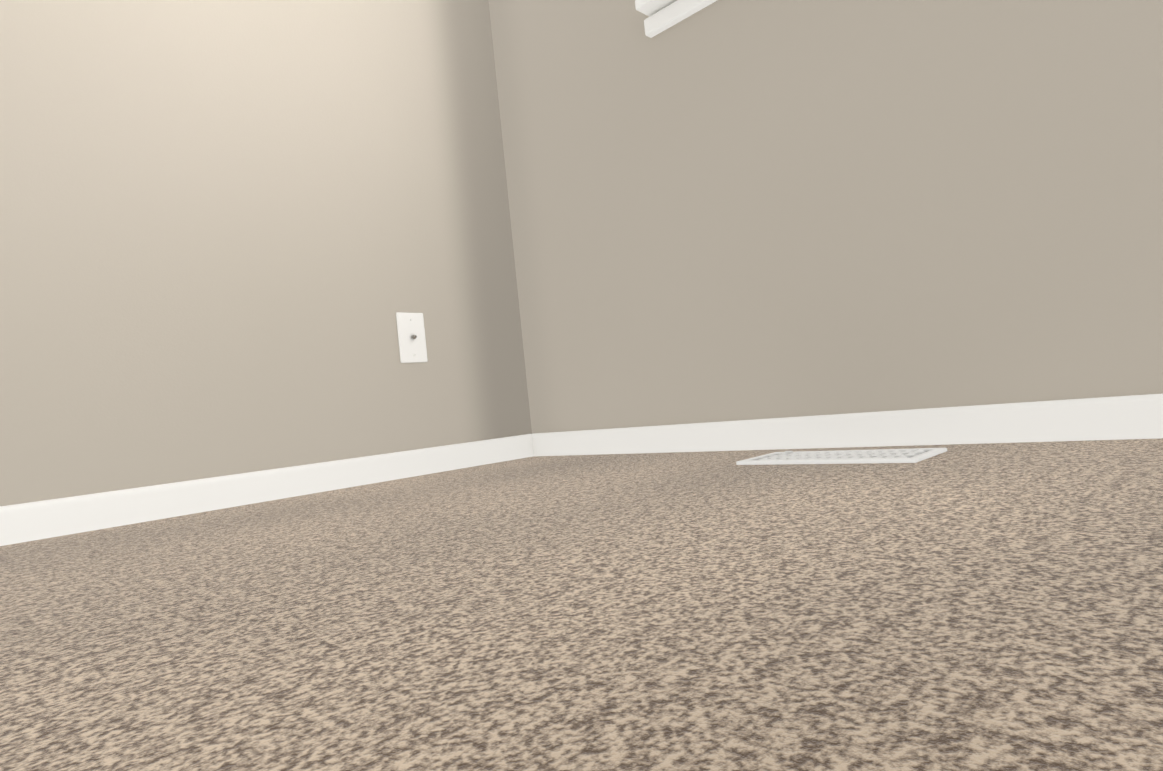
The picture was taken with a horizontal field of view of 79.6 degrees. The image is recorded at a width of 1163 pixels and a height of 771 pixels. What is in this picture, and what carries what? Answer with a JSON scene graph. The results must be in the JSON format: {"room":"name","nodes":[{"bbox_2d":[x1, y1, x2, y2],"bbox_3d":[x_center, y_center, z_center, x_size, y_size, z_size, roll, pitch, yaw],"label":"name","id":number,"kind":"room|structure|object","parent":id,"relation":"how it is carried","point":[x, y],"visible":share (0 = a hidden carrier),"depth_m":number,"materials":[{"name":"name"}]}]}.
{"room":"empty carpeted room","nodes":[
{"label":"empty carpeted room","id":0,"kind":"room"},
{"bbox_2d":[0,0,531,505],"bbox_3d":[-1.373,-0.866,0.852,0.140,2.300,3.363,-7,-2,45],"label":"wall","id":1,"kind":"structure","parent":0,"point":[236,236],"depth_m":1.39,"materials":[{"name":"beige paint"}]},
{"bbox_2d":[0,434,533,545],"bbox_3d":[-1.205,0.241,0.770,0.013,0.060,3.083,-7,-2,45],"label":"baseboard","id":2,"kind":"structure","parent":1,"relation":"attached to","point":[31,521],"depth_m":1.31,"materials":[{"name":"white wood"}]},
{"bbox_2d":[396,312,427,362],"bbox_3d":[-0.393,-0.113,1.630,0.018,0.118,0.072,-7,-2,45],"label":"jack","id":3,"kind":"object","parent":1,"relation":"attached to","point":[411,337],"visible":1,"depth_m":1.63,"materials":[{"name":"white plastic"}]},
{"bbox_2d":[0,438,1162,770],"bbox_3d":[-0.013,0.180,-0.407,3.640,0.120,3.363,-7,-2,45],"label":"floor","id":4,"kind":"structure","parent":0,"point":[976,608],"depth_m":0.41,"materials":[{"name":"carpet"}]},
{"bbox_2d":[736,448,946,464],"bbox_3d":[0.401,0.111,1.097,0.286,0.009,0.130,-7,-2,45],"label":"air vent register","id":5,"kind":"object","parent":4,"relation":"on","point":[914,455],"visible":1,"depth_m":1.07,"materials":[{"name":"white metal"}]},
{"bbox_2d":[488,0,1162,433],"bbox_3d":[0.992,-1.110,0.771,3.360,2.300,0.140,-7,-2,45],"label":"wall","id":6,"kind":"structure","parent":0,"point":[728,210],"depth_m":1.26,"materials":[{"name":"beige paint"}]},
{"bbox_2d":[635,0,676,16],"bbox_3d":[0.493,-1.428,1.080,1.285,1.162,0.082,-7,-2,45],"label":"window blinds","id":7,"kind":"object","parent":6,"relation":"attached to","point":[649,8],"visible":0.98,"depth_m":1.47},
{"bbox_2d":[644,0,716,37],"bbox_3d":[0.601,-0.834,1.104,1.240,0.039,0.080,-7,-2,45],"label":"window sill","id":8,"kind":"structure","parent":6,"relation":"attached to","point":[668,16],"depth_m":1.46,"materials":[{"name":"white wood"}]},
{"bbox_2d":[532,393,1162,455],"bbox_3d":[1.053,0.008,0.688,3.360,0.060,0.013,-7,-2,45],"label":"baseboard","id":9,"kind":"structure","parent":6,"relation":"attached to","point":[1120,417],"depth_m":1.19,"materials":[{"name":"white wood"}]}
]}

